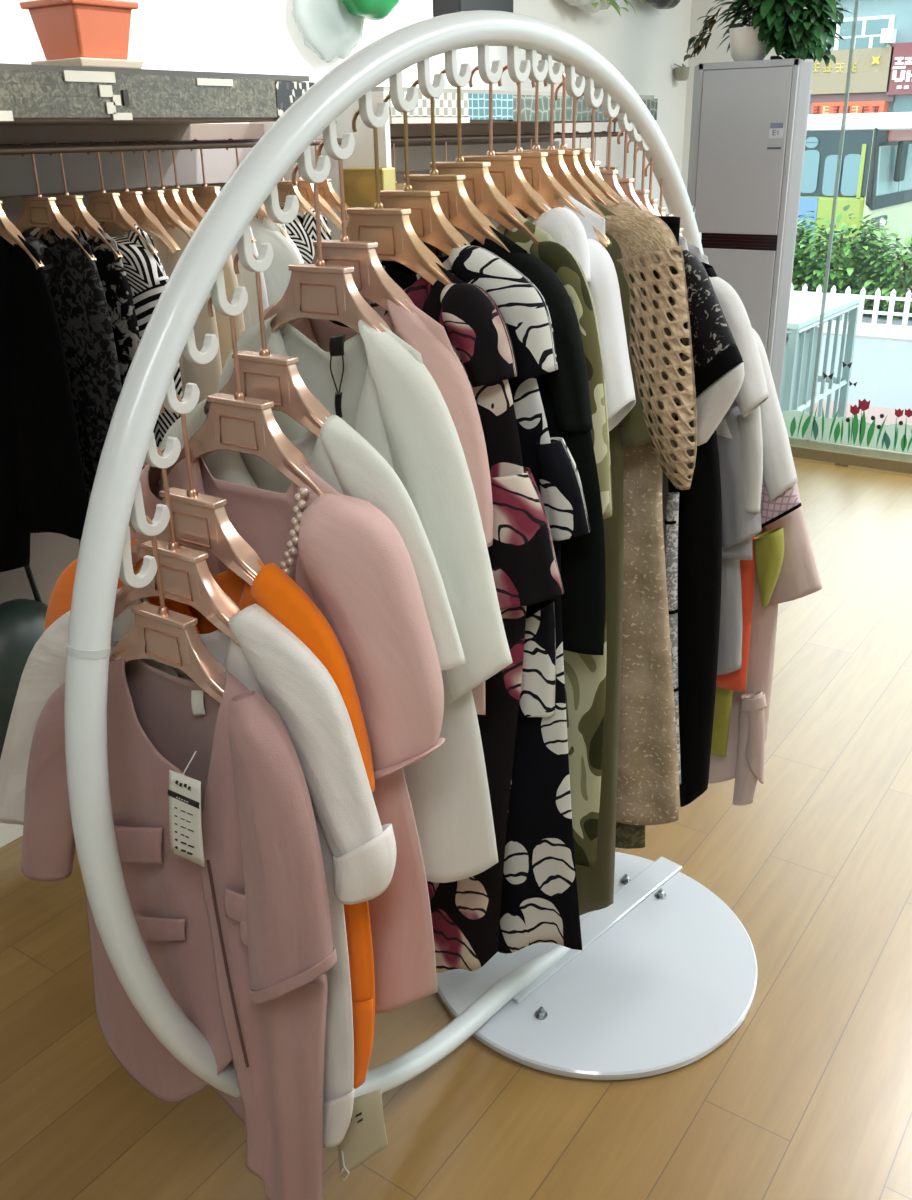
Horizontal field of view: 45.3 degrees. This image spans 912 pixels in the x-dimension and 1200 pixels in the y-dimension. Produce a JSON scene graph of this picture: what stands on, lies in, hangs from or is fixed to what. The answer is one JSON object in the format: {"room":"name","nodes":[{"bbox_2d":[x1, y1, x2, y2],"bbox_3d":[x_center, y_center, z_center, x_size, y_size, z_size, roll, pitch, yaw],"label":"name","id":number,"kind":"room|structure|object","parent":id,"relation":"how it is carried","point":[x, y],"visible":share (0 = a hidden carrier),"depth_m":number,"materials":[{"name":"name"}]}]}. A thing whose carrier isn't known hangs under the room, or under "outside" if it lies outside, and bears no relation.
{"room":"clothing store","nodes":[
{"label":"clothing store","id":0,"kind":"room"},
{"bbox_2d":[160,221,244,370],"bbox_3d":[-0.668,-0.665,2.785,0.372,0.597,0.066,14,28,32],"label":"coat","id":1,"kind":"object","parent":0,"point":[230,278],"visible":0.05,"depth_m":2.68,"materials":[{"name":"beige"}]},
{"bbox_2d":[231,227,268,329],"bbox_3d":[-0.617,-0.695,2.853,0.372,0.597,0.067,14,28,32],"label":"coat","id":2,"kind":"object","parent":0,"point":[247,279],"visible":0.02,"depth_m":2.72,"materials":[{"name":"white fabric"}]},
{"bbox_2d":[249,217,303,306],"bbox_3d":[-0.537,-0.750,2.931,0.397,0.559,0.070,14,28,32],"label":"coat","id":3,"kind":"object","parent":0,"point":[277,276],"visible":0.12,"depth_m":2.79,"materials":[{"name":"white"}]},
{"bbox_2d":[0,0,691,213],"bbox_3d":[-1.224,-0.893,2.653,0.130,2.960,8.700,14,28,32],"label":"wall","id":4,"kind":"structure","parent":0,"point":[644,44],"depth_m":3.69,"materials":[{"name":"white paint"}]},
{"bbox_2d":[0,822,22,847],"bbox_3d":[-1.979,0.973,1.808,0.270,0.100,5.328,14,28,32],"label":"trim","id":5,"kind":"structure","parent":4,"relation":"attached to","point":[9,833],"depth_m":2.73,"materials":[{"name":"beige"}]},
{"bbox_2d":[0,565,47,757],"bbox_3d":[-1.117,0.168,2.816,0.224,0.558,0.352,14,28,32],"label":"chair","id":6,"kind":"object","parent":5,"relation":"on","point":[22,621],"visible":0.3,"depth_m":2.71,"materials":[{"name":"grey"}]},
{"bbox_2d":[0,148,251,196],"bbox_3d":[-2.073,-0.419,1.264,0.025,0.092,5.328,14,28,32],"label":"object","id":7,"kind":"structure","parent":4,"relation":"attached to","point":[81,170],"depth_m":2.81,"materials":[{"name":"grey"}]},
{"bbox_2d":[0,124,264,604],"bbox_3d":[-2.096,0.186,1.549,0.060,1.555,5.328,14,28,32],"label":"clothes rack","id":8,"kind":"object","parent":4,"relation":"attached to","point":[51,553],"depth_m":2.89,"materials":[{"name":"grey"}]},
{"bbox_2d":[249,91,390,239],"bbox_3d":[-0.386,-0.642,3.444,0.515,1.727,0.021,14,28,32],"label":"trim","id":9,"kind":"structure","parent":4,"relation":"attached to","point":[362,155],"depth_m":3.06,"materials":[{"name":"white paint"}]},
{"bbox_2d":[292,0,364,61],"bbox_3d":[-0.391,-1.860,3.353,0.085,0.382,0.333,14,28,32],"label":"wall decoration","id":10,"kind":"object","parent":4,"relation":"attached to","point":[326,27],"visible":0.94,"depth_m":3.35,"materials":[{"name":"white"}]},
{"bbox_2d":[0,63,657,124],"bbox_3d":[-1.433,-0.807,1.746,0.524,0.111,7.040,14,28,32],"label":"display shelf","id":11,"kind":"object","parent":4,"relation":"attached to","point":[30,94],"visible":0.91,"depth_m":2.45,"materials":[{"name":"grey"}]},
{"bbox_2d":[19,0,143,68],"bbox_3d":[-0.795,-1.225,2.280,0.219,0.215,0.229,14,28,32],"label":"flower pot","id":12,"kind":"object","parent":11,"relation":"on","point":[82,33],"visible":0.93,"depth_m":2.25,"materials":[{"name":"orange ceramic"}]},
{"bbox_2d":[0,121,341,154],"bbox_3d":[-1.090,-0.864,2.051,0.036,0.066,2.728,14,28,32],"label":"rail","id":13,"kind":"object","parent":11,"relation":"attached to","point":[145,146],"visible":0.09,"depth_m":2.50,"materials":[{"name":"brown metal"}]},
{"bbox_2d":[0,200,43,269],"bbox_3d":[-0.970,-0.813,2.257,0.310,0.239,0.026,14,28,32],"label":"clothes hanger","id":14,"kind":"object","parent":13,"relation":"hanging from","point":[9,231],"visible":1,"depth_m":2.23,"materials":[{"name":"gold metal"}]},
{"bbox_2d":[0,235,87,571],"bbox_3d":[-1.029,-0.406,2.484,0.540,0.866,0.123,14,28,32],"label":"coat","id":15,"kind":"object","parent":14,"relation":"hanging from","point":[42,482],"visible":0.99,"depth_m":2.37,"materials":[{"name":"black"}]},
{"bbox_2d":[16,143,96,261],"bbox_3d":[-0.896,-0.856,2.355,0.310,0.239,0.026,14,28,32],"label":"clothes hanger","id":16,"kind":"object","parent":13,"relation":"hanging from","point":[39,211],"visible":0.69,"depth_m":2.34,"materials":[{"name":"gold metal"}]},
{"bbox_2d":[36,142,122,259],"bbox_3d":[-0.856,-0.879,2.408,0.310,0.239,0.026,14,28,32],"label":"clothes hanger","id":17,"kind":"object","parent":13,"relation":"hanging from","point":[72,208],"visible":0.67,"depth_m":2.39,"materials":[{"name":"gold metal"}]},
{"bbox_2d":[22,230,121,532],"bbox_3d":[-0.913,-0.477,2.534,0.430,0.736,0.096,14,28,32],"label":"coat","id":18,"kind":"object","parent":17,"relation":"hanging from","point":[74,283],"visible":0.34,"depth_m":2.40,"materials":[{"name":"black"}]},
{"bbox_2d":[75,141,157,254],"bbox_3d":[-0.799,-0.912,2.483,0.310,0.239,0.026,14,28,32],"label":"clothes hanger","id":19,"kind":"object","parent":13,"relation":"hanging from","point":[103,206],"visible":0.73,"depth_m":2.47,"materials":[{"name":"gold metal"}]},
{"bbox_2d":[34,227,146,544],"bbox_3d":[-0.847,-0.446,2.594,0.373,0.844,0.099,14,28,32],"label":"coat","id":20,"kind":"object","parent":19,"relation":"hanging from","point":[112,274],"visible":0.09,"depth_m":2.41,"materials":[{"name":"black fabric"}]},
{"bbox_2d":[100,141,179,252],"bbox_3d":[-0.762,-0.934,2.532,0.310,0.239,0.026,14,28,32],"label":"clothes hanger","id":21,"kind":"object","parent":13,"relation":"hanging from","point":[132,202],"visible":0.62,"depth_m":2.51,"materials":[{"name":"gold metal"}]},
{"bbox_2d":[74,224,182,447],"bbox_3d":[-0.793,-0.615,2.611,0.374,0.547,0.087,14,28,32],"label":"coat","id":22,"kind":"object","parent":21,"relation":"hanging from","point":[147,278],"visible":0.23,"depth_m":2.46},
{"bbox_2d":[133,140,190,238],"bbox_3d":[-0.725,-0.956,2.580,0.310,0.239,0.026,14,28,32],"label":"clothes hanger","id":23,"kind":"object","parent":13,"relation":"hanging from","point":[155,201],"visible":0.45,"depth_m":2.56,"materials":[{"name":"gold metal"}]},
{"bbox_2d":[108,220,221,403],"bbox_3d":[-0.719,-0.638,2.717,0.374,0.603,0.067,14,28,32],"label":"coat","id":24,"kind":"object","parent":23,"relation":"hanging from","point":[207,376],"visible":0.07,"depth_m":2.62,"materials":[{"name":"beige"}]},
{"bbox_2d":[148,140,198,231],"bbox_3d":[-0.700,-0.971,2.614,0.310,0.239,0.026,14,28,32],"label":"clothes hanger","id":25,"kind":"object","parent":13,"relation":"hanging from","point":[171,196],"visible":0.3,"depth_m":2.59,"materials":[{"name":"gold metal"}]},
{"bbox_2d":[158,140,205,222],"bbox_3d":[-0.674,-0.986,2.648,0.310,0.239,0.026,14,28,32],"label":"clothes hanger","id":26,"kind":"object","parent":13,"relation":"hanging from","point":[186,196],"visible":0.25,"depth_m":2.63,"materials":[{"name":"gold metal"}]},
{"bbox_2d":[190,139,255,241],"bbox_3d":[-0.623,-1.016,2.716,0.310,0.239,0.026,14,28,32],"label":"clothes hanger","id":27,"kind":"object","parent":13,"relation":"hanging from","point":[204,195],"visible":0.26,"depth_m":2.71,"materials":[{"name":"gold metal"}]},
{"bbox_2d":[263,177,330,232],"bbox_3d":[-0.463,-1.109,2.926,0.310,0.239,0.026,14,28,32],"label":"clothes hanger","id":28,"kind":"object","parent":13,"relation":"hanging from","point":[285,188],"visible":0.37,"depth_m":2.91,"materials":[{"name":"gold metal"}]},
{"bbox_2d":[254,207,331,263],"bbox_3d":[-0.458,-0.811,3.053,0.372,0.547,0.069,14,28,32],"label":"coat","id":29,"kind":"object","parent":28,"relation":"hanging from","point":[302,230],"visible":0.09,"depth_m":2.92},
{"bbox_2d":[280,172,346,231],"bbox_3d":[-0.423,-1.132,2.979,0.310,0.239,0.026,14,28,32],"label":"clothes hanger","id":30,"kind":"object","parent":13,"relation":"hanging from","point":[306,189],"visible":0.37,"depth_m":2.96,"materials":[{"name":"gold metal"}]},
{"bbox_2d":[390,122,623,142],"bbox_3d":[0.181,-1.605,3.728,0.036,0.066,1.691,14,28,32],"label":"rail","id":31,"kind":"object","parent":11,"relation":"attached to","point":[452,138],"visible":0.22,"depth_m":3.67,"materials":[{"name":"brown metal"}]},
{"bbox_2d":[343,167,395,218],"bbox_3d":[-0.246,-1.140,3.066,0.155,0.135,0.058,14,28,32],"label":"box","id":32,"kind":"object","parent":4,"relation":"attached to","point":[359,182],"visible":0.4,"depth_m":3.03,"materials":[{"name":"brown"}]},
{"bbox_2d":[342,0,399,20],"bbox_3d":[-0.281,-1.911,3.409,0.185,0.183,0.257,14,28,32],"label":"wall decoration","id":33,"kind":"object","parent":4,"relation":"attached to","point":[375,10],"visible":0.96,"depth_m":3.38,"materials":[{"name":"green"}]},
{"bbox_2d":[390,123,553,182],"bbox_3d":[-0.085,-0.988,4.203,0.060,1.555,1.691,14,28,32],"label":"trim","id":34,"kind":"structure","parent":4,"relation":"attached to","point":[445,129],"depth_m":4.01,"materials":[{"name":"brown"}]},
{"bbox_2d":[433,0,512,16],"bbox_3d":[0.065,-2.167,3.911,0.120,0.160,0.346,14,28,32],"label":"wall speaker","id":35,"kind":"object","parent":4,"relation":"attached to","point":[440,7],"visible":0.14,"depth_m":3.83,"materials":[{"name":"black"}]},
{"bbox_2d":[391,141,558,171],"bbox_3d":[-0.062,-1.588,3.920,0.025,0.080,1.691,14,28,32],"label":"trim","id":36,"kind":"structure","parent":4,"relation":"attached to","point":[420,157],"depth_m":3.91,"materials":[{"name":"grey"}]},
{"bbox_2d":[0,460,911,1199],"bbox_3d":[1.490,1.200,1.323,6.620,0.060,8.400,14,28,32],"label":"floor","id":37,"kind":"structure","parent":0,"point":[810,1097],"depth_m":2.10,"materials":[{"name":"brown wood"}]},
{"bbox_2d":[64,10,756,1097],"bbox_3d":[0.142,0.017,1.821,0.690,1.772,1.743,14,28,32],"label":"clothes rack","id":38,"kind":"object","parent":37,"relation":"on","point":[664,974],"visible":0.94,"depth_m":1.43,"materials":[{"name":"metal"}]},
{"bbox_2d":[109,514,226,703],"bbox_3d":[-0.327,0.021,1.226,0.310,0.248,0.026,14,28,32],"label":"clothes hanger","id":39,"kind":"object","parent":38,"relation":"hanging from","point":[160,634],"visible":0.62,"depth_m":1.22,"materials":[{"name":"gold metal"}]},
{"bbox_2d":[113,446,240,647],"bbox_3d":[-0.314,-0.051,1.219,0.310,0.248,0.026,14,28,32],"label":"clothes hanger","id":40,"kind":"object","parent":38,"relation":"hanging from","point":[186,576],"visible":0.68,"depth_m":1.21,"materials":[{"name":"gold metal"}]},
{"bbox_2d":[21,659,336,1199],"bbox_3d":[-0.380,0.421,1.423,0.628,0.805,0.085,17,29,36],"label":"jacket","id":41,"kind":"object","parent":38,"relation":"attached to","point":[220,854],"visible":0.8,"depth_m":1.32,"materials":[{"name":"pink fabric"}]},
{"bbox_2d":[131,393,264,586],"bbox_3d":[-0.294,-0.111,1.224,0.310,0.248,0.026,14,28,32],"label":"clothes hanger","id":42,"kind":"object","parent":38,"relation":"hanging from","point":[201,522],"visible":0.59,"depth_m":1.21,"materials":[{"name":"gold metal"}]},
{"bbox_2d":[0,587,396,1147],"bbox_3d":[-0.386,0.318,1.443,0.758,0.772,0.080,14,28,32],"label":"coat","id":43,"kind":"object","parent":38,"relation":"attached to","point":[359,853],"visible":0.3,"depth_m":1.20,"materials":[{"name":"white fabric"}]},
{"bbox_2d":[43,539,387,1180],"bbox_3d":[-0.336,0.343,1.465,0.600,0.917,0.056,14,28,32],"label":"coat","id":44,"kind":"object","parent":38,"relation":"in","point":[272,589],"visible":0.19,"depth_m":1.31,"materials":[{"name":"orange fabric"}]},
{"bbox_2d":[158,296,323,495],"bbox_3d":[-0.247,-0.224,1.253,0.310,0.248,0.026,14,28,32],"label":"clothes hanger","id":45,"kind":"object","parent":38,"relation":"hanging from","point":[237,422],"visible":0.79,"depth_m":1.24,"materials":[{"name":"gold metal"}]},
{"bbox_2d":[129,446,444,1012],"bbox_3d":[-0.237,0.199,1.426,0.542,0.798,0.109,14,28,32],"label":"coat","id":46,"kind":"object","parent":45,"relation":"hanging from","point":[342,551],"visible":0.37,"depth_m":1.23,"materials":[{"name":"pink"}]},
{"bbox_2d":[204,252,331,437],"bbox_3d":[-0.222,-0.278,1.271,0.310,0.248,0.026,14,28,32],"label":"clothes hanger","id":47,"kind":"object","parent":38,"relation":"hanging from","point":[276,378],"visible":0.5,"depth_m":1.26,"materials":[{"name":"gold metal"}]},
{"bbox_2d":[156,398,465,670],"bbox_3d":[-0.218,-0.056,1.364,0.550,0.378,0.056,14,28,32],"label":"coat","id":48,"kind":"object","parent":47,"relation":"hanging from","point":[340,455],"visible":0.21,"depth_m":1.23,"materials":[{"name":"white"}]},
{"bbox_2d":[264,164,391,333],"bbox_3d":[-0.162,-0.395,1.316,0.310,0.248,0.026,14,28,32],"label":"clothes hanger","id":49,"kind":"object","parent":38,"relation":"hanging from","point":[319,290],"visible":0.73,"depth_m":1.31,"materials":[{"name":"gold metal"}]},
{"bbox_2d":[217,314,512,882],"bbox_3d":[-0.157,0.011,1.486,0.549,0.784,0.084,14,28,32],"label":"coat","id":50,"kind":"object","parent":49,"relation":"hanging from","point":[381,386],"visible":0.37,"depth_m":1.33,"materials":[{"name":"white"}]},
{"bbox_2d":[311,141,414,313],"bbox_3d":[-0.136,-0.433,1.342,0.310,0.248,0.026,14,28,32],"label":"clothes hanger","id":51,"kind":"object","parent":38,"relation":"hanging from","point":[371,280],"visible":0.59,"depth_m":1.33,"materials":[{"name":"gold metal"}]},
{"bbox_2d":[264,298,492,714],"bbox_3d":[-0.124,-0.137,1.468,0.410,0.541,0.049,15,28,34],"label":"coat","id":52,"kind":"object","parent":51,"relation":"hanging from","point":[418,330],"visible":0.15,"depth_m":1.31,"materials":[{"name":"pink fabric"}]},
{"bbox_2d":[346,109,452,284],"bbox_3d":[-0.097,-0.487,1.381,0.310,0.248,0.026,14,28,32],"label":"clothes hanger","id":53,"kind":"object","parent":38,"relation":"hanging from","point":[394,233],"visible":0.47,"depth_m":1.37,"materials":[{"name":"orange metal"}]},
{"bbox_2d":[329,263,563,972],"bbox_3d":[-0.065,0.098,1.607,0.505,1.150,0.068,15,28,33],"label":"dress","id":54,"kind":"object","parent":53,"relation":"hanging from","point":[465,913],"visible":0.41,"depth_m":1.39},
{"bbox_2d":[380,94,469,255],"bbox_3d":[-0.062,-0.524,1.420,0.310,0.248,0.026,14,28,32],"label":"clothes hanger","id":55,"kind":"object","parent":38,"relation":"hanging from","point":[428,221],"visible":0.3,"depth_m":1.41,"materials":[{"name":"orange metal"}]},
{"bbox_2d":[380,243,590,953],"bbox_3d":[-0.054,0.032,1.655,0.581,1.103,0.069,15,28,33],"label":"dress","id":56,"kind":"object","parent":55,"relation":"hanging from","point":[539,899],"visible":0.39,"depth_m":1.54,"materials":[{"name":"black fabric"}]},
{"bbox_2d":[404,79,509,252],"bbox_3d":[-0.029,-0.559,1.458,0.310,0.248,0.026,14,28,32],"label":"clothes hanger","id":57,"kind":"object","parent":38,"relation":"hanging from","point":[454,201],"visible":0.36,"depth_m":1.44,"materials":[{"name":"orange metal"}]},
{"bbox_2d":[382,226,605,654],"bbox_3d":[-0.021,-0.246,1.594,0.554,0.578,0.065,15,28,33],"label":"coat","id":58,"kind":"object","parent":57,"relation":"hanging from","point":[564,391],"visible":0.19,"depth_m":1.46,"materials":[{"name":"black fabric"}]},
{"bbox_2d":[430,69,539,242],"bbox_3d":[0.005,-0.592,1.498,0.310,0.248,0.026,14,28,32],"label":"clothes hanger","id":59,"kind":"object","parent":38,"relation":"hanging from","point":[480,188],"visible":0.41,"depth_m":1.48,"materials":[{"name":"orange metal"}]},
{"bbox_2d":[423,212,612,867],"bbox_3d":[0.014,-0.078,1.716,0.505,1.012,0.064,14,28,32],"label":"coat","id":60,"kind":"object","parent":59,"relation":"hanging from","point":[584,674],"visible":0.1,"depth_m":1.65,"materials":[{"name":"green fabric"}]},
{"bbox_2d":[462,66,551,219],"bbox_3d":[0.050,-0.624,1.555,0.310,0.248,0.026,14,28,32],"label":"clothes hanger","id":61,"kind":"object","parent":38,"relation":"hanging from","point":[505,171],"visible":0.46,"depth_m":1.54,"materials":[{"name":"orange metal"}]},
{"bbox_2d":[454,204,589,281],"bbox_3d":[0.066,-0.328,1.668,0.292,0.529,0.059,14,27,31],"label":"coat","id":62,"kind":"object","parent":61,"relation":"hanging from","point":[565,228],"visible":0.06,"depth_m":1.51,"materials":[{"name":"white fabric"}]},
{"bbox_2d":[495,65,611,247],"bbox_3d":[0.092,-0.652,1.610,0.310,0.248,0.026,14,28,32],"label":"clothes hanger","id":63,"kind":"object","parent":38,"relation":"hanging from","point":[534,167],"visible":0.44,"depth_m":1.59,"materials":[{"name":"orange metal"}]},
{"bbox_2d":[508,82,604,216],"bbox_3d":[0.121,-0.670,1.647,0.310,0.248,0.026,14,28,32],"label":"clothes hanger","id":64,"kind":"object","parent":38,"relation":"hanging from","point":[555,160],"visible":0.38,"depth_m":1.62,"materials":[{"name":"orange metal"}]},
{"bbox_2d":[575,198,658,914],"bbox_3d":[0.149,-0.004,1.922,0.405,1.333,0.071,14,27,31],"label":"dress","id":65,"kind":"object","parent":64,"relation":"hanging from","point":[595,886],"visible":0.08,"depth_m":1.84,"materials":[{"name":"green fabric"}]},
{"bbox_2d":[483,195,635,430],"bbox_3d":[0.124,-0.396,1.692,0.081,0.433,0.367,-22,31,-39],"label":"shirt","id":66,"kind":"object","parent":65,"relation":"attached to","point":[603,285],"visible":0.15,"depth_m":1.57,"materials":[{"name":"white fabric"}]},
{"bbox_2d":[515,193,696,489],"bbox_3d":[0.190,-0.423,1.757,0.442,0.435,0.102,16,28,34],"label":"cardigan","id":67,"kind":"object","parent":65,"relation":"attached to","point":[648,246],"visible":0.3,"depth_m":1.63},
{"bbox_2d":[531,81,606,204],"bbox_3d":[0.147,-0.683,1.681,0.310,0.248,0.026,14,28,32],"label":"clothes hanger","id":68,"kind":"object","parent":38,"relation":"hanging from","point":[570,157],"visible":0.17,"depth_m":1.66,"materials":[{"name":"orange metal"}]},
{"bbox_2d":[540,67,621,203],"bbox_3d":[0.167,-0.697,1.708,0.310,0.248,0.026,14,28,32],"label":"clothes hanger","id":69,"kind":"object","parent":38,"relation":"hanging from","point":[585,163],"visible":0.19,"depth_m":1.68,"materials":[{"name":"orange metal"}]},
{"bbox_2d":[526,192,679,848],"bbox_3d":[0.177,-0.091,1.963,0.542,1.209,0.072,14,28,32],"label":"dress","id":70,"kind":"object","parent":69,"relation":"hanging from","point":[648,773],"visible":0.19,"depth_m":1.93,"materials":[{"name":"beige fabric"}]},
{"bbox_2d":[664,250,744,460],"bbox_3d":[0.239,-0.442,1.817,0.509,0.415,0.071,15,28,34],"label":"coat","id":71,"kind":"object","parent":70,"relation":"attached to","point":[718,362],"visible":0.16,"depth_m":1.68,"materials":[{"name":"black fabric"}]},
{"bbox_2d":[549,92,638,208],"bbox_3d":[0.222,-0.698,1.793,0.310,0.248,0.026,14,28,32],"label":"clothes hanger","id":72,"kind":"object","parent":38,"relation":"hanging from","point":[609,176],"visible":0.1,"depth_m":1.77,"materials":[{"name":"gold metal"}]},
{"bbox_2d":[591,105,650,212],"bbox_3d":[0.257,-0.704,1.844,0.310,0.248,0.026,14,28,32],"label":"clothes hanger","id":73,"kind":"object","parent":38,"relation":"hanging from","point":[626,184],"visible":0.16,"depth_m":1.82,"materials":[{"name":"gold metal"}]},
{"bbox_2d":[645,163,682,235],"bbox_3d":[0.380,-0.687,2.042,0.310,0.248,0.026,14,28,32],"label":"clothes hanger","id":74,"kind":"object","parent":38,"relation":"hanging from","point":[648,164],"visible":0.06,"depth_m":2.01,"materials":[{"name":"gold metal"}]},
{"bbox_2d":[708,429,821,805],"bbox_3d":[0.422,-0.125,2.258,0.678,1.100,0.079,16,28,34],"label":"dress","id":75,"kind":"object","parent":74,"relation":"hanging from","point":[798,577],"visible":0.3,"depth_m":2.20,"materials":[{"name":"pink fabric"}]},
{"bbox_2d":[711,527,783,756],"bbox_3d":[0.387,-0.175,2.191,0.567,1.006,0.053,17,29,35],"label":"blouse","id":76,"kind":"object","parent":75,"relation":"attached to","point":[769,545],"visible":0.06,"depth_m":2.06,"materials":[{"name":"yellow fabric"}]},
{"bbox_2d":[701,253,801,527],"bbox_3d":[0.329,-0.408,2.045,0.679,0.523,0.070,14,28,32],"label":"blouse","id":77,"kind":"object","parent":76,"relation":"on","point":[779,498],"visible":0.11,"depth_m":1.91,"materials":[{"name":"white fabric"}]},
{"bbox_2d":[657,216,721,806],"bbox_3d":[0.226,-0.144,2.019,0.566,1.071,0.096,14,28,32],"label":"dress","id":78,"kind":"object","parent":38,"relation":"in","point":[693,521],"visible":0.45,"depth_m":1.92,"materials":[{"name":"black fabric"}]},
{"bbox_2d":[664,535,754,691],"bbox_3d":[0.342,-0.263,2.152,0.546,0.844,0.064,17,29,36],"label":"coat","id":79,"kind":"object","parent":38,"relation":"in","point":[738,576],"visible":0.16,"depth_m":2.10,"materials":[{"name":"orange fabric"}]},
{"bbox_2d":[662,240,762,559],"bbox_3d":[0.298,-0.391,2.020,0.590,0.569,0.071,14,28,32],"label":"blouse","id":80,"kind":"object","parent":38,"relation":"in","point":[739,438],"visible":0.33,"depth_m":1.91,"materials":[{"name":"grey"}]},
{"bbox_2d":[669,234,768,416],"bbox_3d":[0.304,-0.465,1.909,0.509,0.384,0.074,14,28,32],"label":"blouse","id":81,"kind":"object","parent":80,"relation":"on","point":[753,392],"visible":0.14,"depth_m":1.78,"materials":[{"name":"white fabric"}]},
{"bbox_2d":[687,58,813,403],"bbox_3d":[1.309,-1.432,5.029,0.550,1.872,0.345,14,28,32],"label":"air conditioner","id":82,"kind":"object","parent":37,"relation":"on","point":[749,120],"visible":0.66,"depth_m":4.70,"materials":[{"name":"grey plastic"}]},
{"bbox_2d":[701,233,777,250],"bbox_3d":[1.227,-1.580,4.815,0.418,0.065,0.006,14,28,32],"label":"outlet","id":83,"kind":"object","parent":82,"relation":"attached to","point":[710,241],"depth_m":4.80,"materials":[{"name":"black plastic"}]},
{"bbox_2d":[683,0,852,66],"bbox_3d":[1.336,-2.509,4.524,0.498,0.618,0.604,-17,28,-33],"label":"potted plant","id":84,"kind":"object","parent":82,"relation":"on","point":[793,31],"visible":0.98,"depth_m":4.47,"materials":[{"name":"green plant"}]},
{"bbox_2d":[681,0,806,189],"bbox_3d":[1.464,-2.214,5.620,0.590,2.960,0.140,14,28,32],"label":"wall","id":85,"kind":"structure","parent":0,"point":[699,8],"depth_m":5.43,"materials":[{"name":"white paint"}]},
{"bbox_2d":[782,0,911,476],"bbox_3d":[4.130,-1.515,3.812,6.060,2.880,0.245,14,28,32],"label":"window","id":86,"kind":"structure","parent":85,"relation":"in","point":[851,442],"depth_m":5.65,"materials":[{"name":"clear glass"}]},
{"label":"outside","id":87,"kind":"structure","parent":0,"visible":0},
{"bbox_3d":[4.643,-2.932,11.541,12.000,0.090,1.300,14,28,32],"label":"bed","id":88,"kind":"object","parent":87,"visible":0},
{"bbox_2d":[792,205,903,313],"bbox_3d":[4.039,-3.532,11.782,1.624,1.341,1.311,17,29,36],"label":"bush","id":89,"kind":"object","parent":88,"relation":"on","point":[838,260],"visible":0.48,"depth_m":11.40,"materials":[{"name":"green plant"}]},
{"bbox_2d":[836,230,911,319],"bbox_3d":[4.708,-3.277,11.402,1.339,1.195,1.509,-19,29,-36],"label":"bush","id":90,"kind":"object","parent":88,"relation":"on","point":[904,260],"visible":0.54,"depth_m":11.16,"materials":[{"name":"green plant"}]},
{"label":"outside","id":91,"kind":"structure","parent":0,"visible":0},
{"bbox_3d":[20.233,-9.634,29.290,80.000,0.200,49.400,14,28,32],"label":"road","id":92,"kind":"object","parent":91,"visible":0},
{"bbox_2d":[797,112,911,303],"bbox_3d":[1.896,-6.201,17.957,11.000,3.054,2.450,14,28,32],"label":"bus","id":93,"kind":"object","parent":92,"relation":"on","point":[876,165],"visible":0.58,"depth_m":14.33,"materials":[{"name":"green"}]},
{"bbox_2d":[893,140,908,181],"bbox_3d":[5.886,-5.802,14.451,0.080,0.500,0.300,14,28,32],"label":"mirror","id":94,"kind":"object","parent":93,"relation":"attached to","point":[902,149],"depth_m":14.37,"materials":[{"name":"grey plastic"}]},
{"bbox_2d":[808,0,911,252],"bbox_3d":[13.733,-11.301,26.095,32.000,5.610,8.500,14,28,32],"label":"building","id":95,"kind":"structure","parent":92,"relation":"on","point":[880,23],"depth_m":24.02,"materials":[{"name":"teal"}]},
{"bbox_2d":[811,101,888,114],"bbox_3d":[8.864,-11.055,24.652,1.607,0.330,0.380,14,28,32],"label":"shop sign","id":96,"kind":"object","parent":95,"relation":"attached to","point":[858,106],"visible":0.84,"depth_m":24.45,"materials":[{"name":"orange"}]},
{"bbox_2d":[810,47,892,94],"bbox_3d":[8.803,-11.799,24.402,1.835,0.884,0.330,14,28,32],"label":"shop sign","id":97,"kind":"object","parent":95,"relation":"attached to","point":[870,66],"visible":0.74,"depth_m":24.23,"materials":[{"name":"beige"}]},
{"bbox_2d":[886,42,911,94],"bbox_3d":[10.124,-11.462,23.550,1.467,1.018,0.330,14,28,32],"label":"shop sign","id":98,"kind":"object","parent":95,"relation":"attached to","point":[900,78],"visible":1,"depth_m":23.70,"materials":[{"name":"red"}]},
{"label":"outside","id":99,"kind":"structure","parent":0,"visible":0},
{"bbox_2d":[816,315,911,410],"bbox_3d":[6.857,-0.824,6.372,22.000,0.100,6.150,14,28,32],"label":"pavement","id":100,"kind":"structure","parent":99,"point":[881,369],"depth_m":8.81,"materials":[{"name":"grey"}]},
{"bbox_2d":[780,326,818,412],"bbox_3d":[1.785,-1.357,6.883,0.700,0.660,0.805,14,28,32],"label":"outdoor unit","id":101,"kind":"object","parent":100,"relation":"on","point":[807,336],"visible":0.06,"depth_m":6.76,"materials":[{"name":"grey"}]},
{"bbox_2d":[781,292,861,417],"bbox_3d":[1.797,-1.426,6.827,1.010,0.830,1.190,14,28,32],"label":"railing","id":102,"kind":"object","parent":100,"relation":"on","point":[804,308],"visible":0.31,"depth_m":6.58,"materials":[{"name":"grey"}]},
{"bbox_2d":[791,284,911,325],"bbox_3d":[4.156,-2.907,10.800,7.005,0.345,0.045,14,28,32],"label":"picket fence","id":103,"kind":"object","parent":100,"relation":"on","point":[877,297],"visible":0.2,"depth_m":10.79,"materials":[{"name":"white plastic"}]},
{"bbox_2d":[814,401,911,424],"bbox_3d":[6.073,-0.419,5.316,22.000,0.012,0.500,14,28,32],"label":"kerb","id":104,"kind":"object","parent":100,"relation":"on","point":[875,411],"depth_m":7.42,"materials":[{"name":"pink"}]},
{"bbox_2d":[817,320,911,341],"bbox_3d":[7.995,-1.544,7.852,22.000,0.020,0.750,14,28,32],"label":"path","id":105,"kind":"structure","parent":100,"relation":"on","point":[864,330],"depth_m":10.35,"materials":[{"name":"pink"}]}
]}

